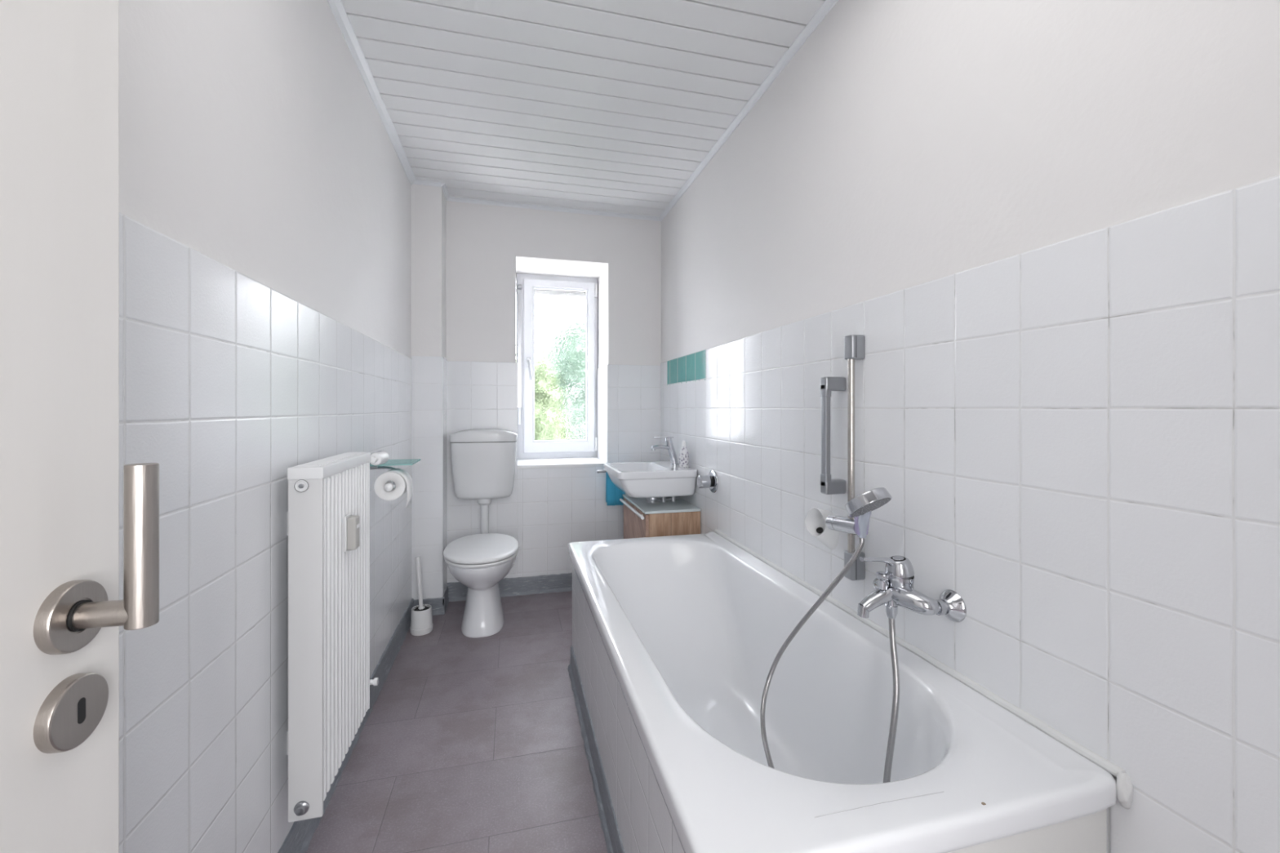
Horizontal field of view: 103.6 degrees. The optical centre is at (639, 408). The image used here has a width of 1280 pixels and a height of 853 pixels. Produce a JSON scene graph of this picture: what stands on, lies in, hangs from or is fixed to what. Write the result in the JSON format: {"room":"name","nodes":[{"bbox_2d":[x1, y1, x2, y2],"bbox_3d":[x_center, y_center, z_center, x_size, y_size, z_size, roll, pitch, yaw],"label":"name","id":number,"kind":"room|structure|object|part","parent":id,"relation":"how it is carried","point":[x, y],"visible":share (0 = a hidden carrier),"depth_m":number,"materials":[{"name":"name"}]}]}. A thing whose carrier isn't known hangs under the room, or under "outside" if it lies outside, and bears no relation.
{"room":"bathroom","nodes":[
{"label":"bathroom","id":0,"kind":"room"},
{"bbox_2d":[119,0,411,357],"bbox_3d":[-1.038,-0.135,1.449,0.200,2.600,4.280,0,0,-14],"label":"wall","id":1,"kind":"structure","parent":0,"point":[253,138],"depth_m":1.16,"materials":[{"name":"paint"}]},
{"bbox_2d":[119,212,412,852],"bbox_3d":[-0.865,0.442,1.167,0.016,1.446,3.408,0,0,-14],"label":"wall tiles","id":2,"kind":"structure","parent":1,"relation":"attached to","point":[229,382],"depth_m":0.97,"materials":[{"name":"white tile"}]},
{"bbox_2d":[287,450,389,822],"bbox_3d":[-0.858,0.562,1.447,0.140,0.846,0.531,0,0,-14],"label":"radiator","id":3,"kind":"object","parent":2,"relation":"attached to","point":[329,682],"visible":1,"depth_m":1.26,"materials":[{"name":"white metal"}]},
{"bbox_2d":[293,480,308,492],"bbox_3d":[-0.806,0.185,1.199,0.030,0.030,0.001,0,0,-14],"label":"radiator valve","id":4,"kind":"object","parent":3,"relation":"attached to","point":[300,486],"depth_m":1.20,"materials":[{"name":"silver metal"}]},
{"bbox_3d":[-0.802,0.564,1.208,0.074,0.842,0.010,0,0,-14],"label":"panel","id":5,"kind":"part","parent":3,"relation":"part of","materials":[{"name":"white paint"}]},
{"bbox_2d":[287,452,370,479],"bbox_3d":[-0.851,0.155,1.406,0.077,0.032,0.423,0,0,-14],"label":"grille","id":6,"kind":"object","parent":3,"relation":"attached to","point":[332,468],"depth_m":1.30,"materials":[{"name":"white metal"}]},
{"bbox_3d":[-0.830,0.568,1.415,0.022,0.794,0.403,0,0,-14],"label":"ribbed panel","id":7,"kind":"part","parent":3,"relation":"part of","materials":[{"name":"white paint"}]},
{"bbox_2d":[344,513,359,551],"bbox_3d":[-0.798,0.344,1.397,0.030,0.096,0.044,0,0,-14],"label":"meter","id":8,"kind":"object","parent":3,"relation":"attached to","point":[352,523],"visible":1,"depth_m":1.38,"materials":[{"name":"white plastic"}]},
{"bbox_3d":[-0.809,0.344,1.393,0.006,0.096,0.044,0,0,-14],"label":"plate","id":9,"kind":"part","parent":8,"relation":"part of","materials":[{"name":"white plastic"}]},
{"bbox_3d":[-0.903,0.554,1.606,0.074,0.822,0.006,0,0,-14],"label":"panel","id":10,"kind":"part","parent":3,"relation":"part of","materials":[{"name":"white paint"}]},
{"bbox_2d":[377,466,395,491],"bbox_3d":[-0.958,0.248,1.840,0.137,0.090,0.176,0,0,-14],"label":"toilet paper holder","id":11,"kind":"object","parent":2,"relation":"attached to","point":[388,486],"visible":0.44,"depth_m":1.78,"materials":[{"name":"silver metal"}]},
{"bbox_3d":[-0.887,0.279,1.782,0.029,0.029,0.029,0,0,-14],"label":"knob","id":12,"kind":"part","parent":11,"relation":"part of","materials":[{"name":"white plastic"}]},
{"bbox_2d":[373,468,413,507],"bbox_3d":[-0.897,0.291,1.836,0.109,0.133,0.100,0,0,-14],"label":"toilet paper roll","id":13,"kind":"object","parent":11,"relation":"hanging from","point":[402,480],"visible":0.97,"depth_m":1.79,"materials":[{"name":"white paper"}]},
{"bbox_2d":[369,458,421,469],"bbox_3d":[-0.931,0.203,1.860,0.198,0.025,0.175,0,0,-14],"label":"glass shelf","id":14,"kind":"object","parent":2,"relation":"attached to","point":[408,461],"visible":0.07,"depth_m":1.81,"materials":[{"name":"teal glass"}]},
{"bbox_3d":[-0.927,0.201,1.861,0.189,0.006,0.175,0,0,-14],"label":"glass plate","id":15,"kind":"part","parent":14,"relation":"part of","materials":[{"name":"teal glass"}]},
{"bbox_2d":[277,598,413,852],"bbox_3d":[-0.848,1.113,1.171,0.020,0.103,3.408,0,0,-14],"label":"baseboard","id":16,"kind":"structure","parent":1,"relation":"attached to","point":[300,836],"depth_m":1.82,"materials":[{"name":"grey tile"}]},
{"bbox_2d":[327,0,416,185],"bbox_3d":[-0.849,-1.265,1.171,0.030,0.030,3.408,0,0,-14],"label":"trim","id":17,"kind":"structure","parent":1,"relation":"attached to","point":[337,7],"depth_m":1.93,"materials":[{"name":"white"}]},
{"bbox_2d":[410,355,442,599],"bbox_3d":[-1.204,0.435,2.845,0.166,1.459,0.012,0,0,-14],"label":"tiles","id":18,"kind":"structure","parent":1,"relation":"attached to","point":[427,371],"depth_m":2.84,"materials":[{"name":"white tile"}]},
{"bbox_2d":[413,597,444,615],"bbox_3d":[-1.192,1.119,2.833,0.171,0.092,0.018,0,0,-14],"label":"baseboard","id":19,"kind":"object","parent":18,"relation":"attached to","point":[437,608],"visible":0.57,"depth_m":2.84,"materials":[{"name":"grey tile"}]},
{"bbox_2d":[413,179,441,186],"bbox_3d":[-1.204,-1.270,2.835,0.161,0.020,0.020,0,0,-14],"label":"trim","id":20,"kind":"structure","parent":1,"relation":"attached to","point":[421,182],"depth_m":2.84,"materials":[{"name":"white wood"}]},
{"bbox_2d":[411,183,445,358],"bbox_3d":[-1.231,-0.072,2.940,0.161,2.475,0.197,0,0,-14],"label":"wall pier","id":21,"kind":"object","parent":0,"point":[428,202],"visible":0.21,"depth_m":2.85,"materials":[{"name":"paint"}]},
{"bbox_2d":[306,591,607,852],"bbox_3d":[-0.064,1.225,0.861,2.900,0.120,6.100,0,0,-14],"label":"floor","id":22,"kind":"structure","parent":0,"point":[466,744],"depth_m":1.69,"materials":[{"name":"tile"}]},
{"bbox_2d":[409,555,433,635],"bbox_3d":[-1.139,0.968,2.625,0.111,0.395,0.111,0,0,-14],"label":"toilet brush","id":23,"kind":"object","parent":22,"relation":"on","point":[421,619],"visible":1,"depth_m":2.60,"materials":[{"name":"white plastic"}]},
{"bbox_3d":[-1.147,0.918,2.622,0.048,0.295,0.032,0,0,-24],"label":"handle","id":24,"kind":"part","parent":23,"relation":"part of","materials":[{"name":"white plastic"}]},
{"bbox_2d":[443,533,519,637],"bbox_3d":[-0.844,0.939,2.712,0.379,0.453,0.667,0,0,-14],"label":"toilet","id":25,"kind":"object","parent":22,"relation":"on","point":[478,562],"visible":1,"depth_m":2.57,"materials":[{"name":"white ceramic"}]},
{"bbox_3d":[-0.828,0.726,2.639,0.374,0.028,0.517,0,0,-14],"label":"lid","id":26,"kind":"part","parent":25,"relation":"part of","materials":[{"name":"white plastic"}]},
{"bbox_3d":[-0.828,0.752,2.640,0.370,0.018,0.515,0,0,-14],"label":"seat","id":27,"kind":"part","parent":25,"relation":"part of","materials":[{"name":"white plastic"}]},
{"bbox_2d":[572,564,684,852],"bbox_3d":[-0.086,0.905,1.478,0.038,0.520,1.643,0,0,-14],"label":"bath panel","id":28,"kind":"object","parent":22,"relation":"on","point":[644,821],"visible":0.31,"depth_m":1.27,"materials":[{"name":"tile"}]},
{"bbox_2d":[567,645,625,852],"bbox_3d":[-0.113,1.113,1.461,0.022,0.103,1.648,0,0,-14],"label":"baseboard","id":29,"kind":"structure","parent":28,"relation":"attached to","point":[609,825],"depth_m":1.56,"materials":[{"name":"grey tile"}]},
{"bbox_2d":[619,493,701,538],"bbox_3d":[0.098,0.848,2.876,0.325,0.635,0.541,0,0,-14],"label":"base cabinet","id":30,"kind":"object","parent":22,"relation":"on","point":[642,518],"visible":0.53,"depth_m":2.65,"materials":[{"name":"brown wood"}]},
{"bbox_3d":[-0.061,0.824,2.974,0.017,0.552,0.264,0,0,-14],"label":"cabinet door","id":31,"kind":"part","parent":30,"relation":"part of","materials":[{"name":"brown wood"}]},
{"bbox_3d":[-0.047,0.562,2.838,0.026,0.016,0.535,0,0,-14],"label":"bar handle","id":32,"kind":"part","parent":30,"relation":"part of","materials":[{"name":"white plastic"}]},
{"bbox_3d":[0.004,0.824,2.715,0.017,0.552,0.264,0,0,-14],"label":"cabinet door","id":33,"kind":"part","parent":30,"relation":"part of","materials":[{"name":"brown wood"}]},
{"bbox_2d":[567,528,1133,852],"bbox_3d":[0.236,0.804,1.545,0.734,0.430,1.705,0,0,-14],"label":"bathtub","id":34,"kind":"object","parent":22,"relation":"on","point":[692,628],"depth_m":1.16,"materials":[{"name":"white ceramic"}]},
{"bbox_3d":[0.579,0.619,1.631,0.028,0.059,1.703,0,0,-14],"label":"sealant strip","id":35,"kind":"part","parent":34,"relation":"part of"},
{"bbox_2d":[948,808,1106,852],"bbox_3d":[0.456,0.905,0.772,0.661,0.520,0.028,0,0,-14],"label":"end panel","id":36,"kind":"object","parent":22,"relation":"on","point":[1088,833],"visible":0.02,"depth_m":0.81,"materials":[{"name":"paint"}]},
{"bbox_2d":[445,200,661,368],"bbox_3d":[-0.662,-0.135,3.469,1.524,2.600,0.549,0,0,-14],"label":"wall","id":37,"kind":"structure","parent":0,"point":[486,246],"depth_m":3.20,"materials":[{"name":"paint"}]},
{"bbox_2d":[442,356,447,597],"bbox_3d":[-1.151,0.435,2.963,0.009,1.459,0.191,0,0,-14],"label":"tiles","id":38,"kind":"structure","parent":37,"relation":"attached to","point":[444,360],"depth_m":2.93,"materials":[{"name":"white tile"}]},
{"bbox_2d":[441,182,448,200],"bbox_3d":[-1.143,-1.270,2.959,0.020,0.020,0.203,0,0,-14],"label":"trim","id":39,"kind":"structure","parent":37,"relation":"attached to","point":[443,185],"depth_m":2.94,"materials":[{"name":"white wood"}]},
{"bbox_2d":[442,586,448,613],"bbox_3d":[-1.137,1.119,2.952,0.014,0.092,0.207,0,0,-14],"label":"baseboard","id":40,"kind":"structure","parent":37,"relation":"attached to","point":[446,593],"depth_m":2.94,"materials":[{"name":"grey tile"}]},
{"bbox_2d":[446,573,572,601],"bbox_3d":[-0.511,1.111,3.204,1.350,0.108,0.028,0,0,-14],"label":"baseboard","id":41,"kind":"structure","parent":37,"relation":"attached to","point":[508,587],"depth_m":3.15,"materials":[{"name":"grey tile"}]},
{"bbox_2d":[446,196,660,221],"bbox_3d":[-0.514,-1.270,3.213,1.363,0.020,0.020,0,0,-14],"label":"trim","id":42,"kind":"structure","parent":37,"relation":"attached to","point":[450,198],"depth_m":3.20,"materials":[{"name":"white"}]},
{"bbox_2d":[447,360,660,582],"bbox_3d":[-0.564,0.439,3.409,1.363,1.453,0.395,0,0,-14],"label":"wall tiles","id":43,"kind":"structure","parent":37,"relation":"attached to","point":[546,510],"depth_m":3.20,"materials":[{"name":"white tile"}]},
{"bbox_2d":[448,428,517,533],"bbox_3d":[-0.931,0.483,3.008,0.388,0.720,0.200,0,0,-14],"label":"cistern","id":44,"kind":"object","parent":43,"relation":"attached to","point":[483,460],"visible":0.86,"depth_m":2.94,"materials":[{"name":"white ceramic"}]},
{"bbox_3d":[-0.933,0.368,3.015,0.380,0.337,0.177,0,0,-14],"label":"tank","id":45,"kind":"part","parent":44,"relation":"part of","materials":[{"name":"white ceramic"}]},
{"bbox_3d":[-0.933,0.160,3.015,0.388,0.074,0.184,0,0,-14],"label":"lid","id":46,"kind":"part","parent":44,"relation":"part of","materials":[{"name":"white plastic"}]},
{"bbox_2d":[596,469,606,473],"bbox_3d":[-0.141,0.390,3.233,0.296,0.036,0.154,0,0,-14],"label":"towel rail","id":47,"kind":"object","parent":43,"relation":"attached to","point":[601,470],"visible":0.25,"depth_m":3.13,"materials":[{"name":"silver metal"}]},
{"bbox_2d":[605,471,624,506],"bbox_3d":[-0.151,0.488,3.160,0.120,0.233,0.059,0,0,-14],"label":"towel","id":48,"kind":"object","parent":47,"relation":"hanging from","point":[613,495],"visible":0.42,"depth_m":3.13,"materials":[{"name":"blue fabric"}]},
{"bbox_2d":[515,273,597,458],"bbox_3d":[-0.591,-0.296,3.624,0.580,1.325,0.150,0,0,-14],"label":"window","id":49,"kind":"structure","parent":37,"relation":"in","point":[559,313],"depth_m":3.63,"materials":[{"name":"white plastic"}]},
{"bbox_2d":[517,284,521,424],"bbox_3d":[-0.848,-0.378,3.544,0.028,0.986,0.032,0,0,-14],"label":"strap","id":50,"kind":"object","parent":49,"relation":"attached to","point":[519,286],"visible":1,"depth_m":3.55,"materials":[{"name":"white fabric"}]},
{"bbox_3d":[-0.776,-0.280,3.528,0.033,0.161,0.057,0,0,-31],"label":"handle","id":51,"kind":"part","parent":49,"relation":"part of","materials":[{"name":"silver metal"}]},
{"bbox_3d":[-0.577,-0.311,3.640,0.367,1.078,0.001,0,0,-14],"label":"pane","id":52,"kind":"part","parent":49,"relation":"part of","materials":[{"name":"clear glass"}]},
{"bbox_2d":[517,457,605,469],"bbox_3d":[-0.542,0.370,3.423,0.573,0.024,0.419,0,0,-14],"label":"window sill","id":53,"kind":"structure","parent":37,"relation":"attached to","point":[582,462],"depth_m":3.28,"materials":[{"name":"white stone"}]},
{"bbox_2d":[341,0,825,217],"bbox_3d":[-0.064,-1.360,0.861,2.900,0.160,6.100,0,0,-14],"label":"ceiling","id":54,"kind":"structure","parent":0,"point":[600,105],"depth_m":1.98,"materials":[{"name":"grey wood"}]},
{"bbox_2d":[661,0,1279,362],"bbox_3d":[0.633,-0.135,1.874,0.200,2.600,4.280,0,0,-14],"label":"wall","id":55,"kind":"structure","parent":0,"point":[904,144],"depth_m":1.14,"materials":[{"name":"paint"}]},
{"bbox_2d":[658,0,838,221],"bbox_3d":[0.578,-1.269,1.639,0.022,0.022,3.611,0,0,-14],"label":"trim","id":56,"kind":"structure","parent":55,"relation":"attached to","point":[828,5],"depth_m":2.01,"materials":[{"name":"white wood"}]},
{"bbox_2d":[660,174,1279,852],"bbox_3d":[0.591,0.430,1.642,0.016,1.470,3.611,0,0,-14],"label":"wall tiles","id":57,"kind":"structure","parent":55,"relation":"attached to","point":[1076,440],"depth_m":0.88,"materials":[{"name":"white tile"}]},
{"bbox_2d":[604,461,697,502],"bbox_3d":[0.046,0.420,2.866,0.435,0.185,0.468,0,0,-14],"label":"washbasin","id":58,"kind":"object","parent":57,"relation":"attached to","point":[651,481],"visible":0.98,"depth_m":2.67,"materials":[{"name":"white ceramic"}]},
{"bbox_2d":[651,436,679,465],"bbox_3d":[0.145,0.247,2.905,0.169,0.166,0.052,0,0,-14],"label":"tap","id":59,"kind":"object","parent":58,"relation":"on","point":[669,446],"visible":0.98,"depth_m":2.90,"materials":[{"name":"silver metal"}]},
{"bbox_3d":[0.124,0.225,2.895,0.123,0.032,0.030,0,0,-19],"label":"spout","id":60,"kind":"part","parent":59,"relation":"part of","materials":[{"name":"silver metal"}]},
{"bbox_2d":[679,440,688,467],"bbox_3d":[0.245,0.255,2.802,0.054,0.149,0.054,0,0,-14],"label":"soap bottle","id":61,"kind":"object","parent":58,"relation":"on","point":[683,455],"visible":1,"depth_m":2.78,"materials":[{"name":"white plastic"}]},
{"bbox_2d":[697,470,718,493],"bbox_3d":[0.327,0.362,2.487,0.079,0.114,0.114,0,0,-14],"label":"valve","id":62,"kind":"object","parent":57,"relation":"attached to","point":[710,481],"visible":1,"depth_m":2.46,"materials":[{"name":"silver metal"}]},
{"bbox_3d":[0.322,0.362,2.486,0.069,0.066,0.066,0,0,-14],"label":"knob","id":63,"kind":"part","parent":62,"relation":"part of","materials":[{"name":"silver metal"}]},
{"bbox_2d":[820,376,845,494],"bbox_3d":[0.580,0.081,1.510,0.070,0.350,0.032,0,0,-14],"label":"handle","id":64,"kind":"object","parent":57,"relation":"attached to","point":[828,486],"visible":1,"depth_m":1.49,"materials":[{"name":"silver metal"}]},
{"bbox_3d":[0.580,-0.064,1.510,0.070,0.061,0.032,0,0,-14],"label":"handle arm","id":65,"kind":"part","parent":64,"relation":"part of","materials":[{"name":"silver metal"}]},
{"bbox_3d":[0.580,0.226,1.510,0.070,0.061,0.032,0,0,-14],"label":"handle arm","id":66,"kind":"part","parent":64,"relation":"part of","materials":[{"name":"silver metal"}]},
{"bbox_2d":[825,334,869,581],"bbox_3d":[0.599,0.139,1.425,0.076,0.694,0.173,0,0,-14],"label":"shower rail","id":67,"kind":"object","parent":57,"relation":"attached to","point":[854,344],"visible":0.8,"depth_m":1.42,"materials":[{"name":"silver metal"}]},
{"bbox_2d":[804,507,839,550],"bbox_3d":[0.583,0.379,1.593,0.116,0.131,0.050,0,0,41],"label":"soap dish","id":68,"kind":"object","parent":67,"relation":"attached to","point":[815,518],"visible":0.93,"depth_m":1.60,"materials":[{"name":"white plastic"}]},
{"bbox_3d":[0.601,0.135,1.433,0.019,0.570,0.019,0,0,-14],"label":"rail","id":69,"kind":"part","parent":67,"relation":"part of","materials":[{"name":"silver metal"}]},
{"bbox_2d":[844,487,892,537],"bbox_3d":[0.570,0.272,1.288,0.116,0.154,0.150,0,0,-14],"label":"shower","id":70,"kind":"object","parent":67,"relation":"on","point":[862,505],"visible":1,"depth_m":1.24,"materials":[{"name":"silver metal"}]},
{"bbox_2d":[760,537,899,782],"bbox_3d":[0.463,0.678,1.280,0.276,0.668,0.446,0,0,3],"label":"shower hose","id":71,"kind":"object","parent":70,"relation":"attached to","point":[895,700],"visible":0.78,"depth_m":1.34,"materials":[{"name":"silver metal"}]},
{"bbox_3d":[0.593,0.291,1.329,0.032,0.116,0.089,0,0,16],"label":"shower handle","id":72,"kind":"part","parent":70,"relation":"part of","materials":[{"name":"white plastic"}]},
{"bbox_2d":[857,555,966,622],"bbox_3d":[0.600,0.417,1.190,0.189,0.147,0.220,0,0,-14],"label":"mixer","id":73,"kind":"object","parent":57,"relation":"attached to","point":[893,587],"visible":1,"depth_m":1.16,"materials":[{"name":"silver metal"}]},
{"bbox_3d":[0.572,0.405,1.183,0.031,0.038,0.031,0,0,-14],"label":"diverter knob","id":74,"kind":"part","parent":73,"relation":"part of","materials":[{"name":"silver metal"}]},
{"bbox_3d":[0.578,0.369,1.183,0.138,0.050,0.062,0,0,-14],"label":"lever","id":75,"kind":"part","parent":73,"relation":"part of","materials":[{"name":"silver metal"}]},
{"bbox_2d":[884,600,897,618],"bbox_3d":[0.589,0.465,1.180,0.027,0.053,0.027,0,0,-14],"label":"outlet","id":76,"kind":"object","parent":73,"relation":"attached to","point":[891,606],"depth_m":1.17,"materials":[{"name":"silver metal"}]},
{"bbox_3d":[0.310,-0.135,-0.355,1.524,2.600,0.120,0,0,-14],"label":"wall","id":77,"kind":"structure","parent":0,"visible":0},
{"bbox_2d":[0,0,159,852],"bbox_3d":[-0.348,0.169,0.014,0.098,1.977,0.851,0,0,-12],"label":"door","id":78,"kind":"structure","parent":77,"relation":"in","point":[62,612],"depth_m":0.37,"materials":[{"name":"paint"}]},
{"bbox_3d":[-0.400,0.105,0.386,0.050,0.124,0.021,0,0,-14],"label":"lever handle","id":79,"kind":"part","parent":78,"relation":"part of","materials":[{"name":"silver metal"}]}
]}

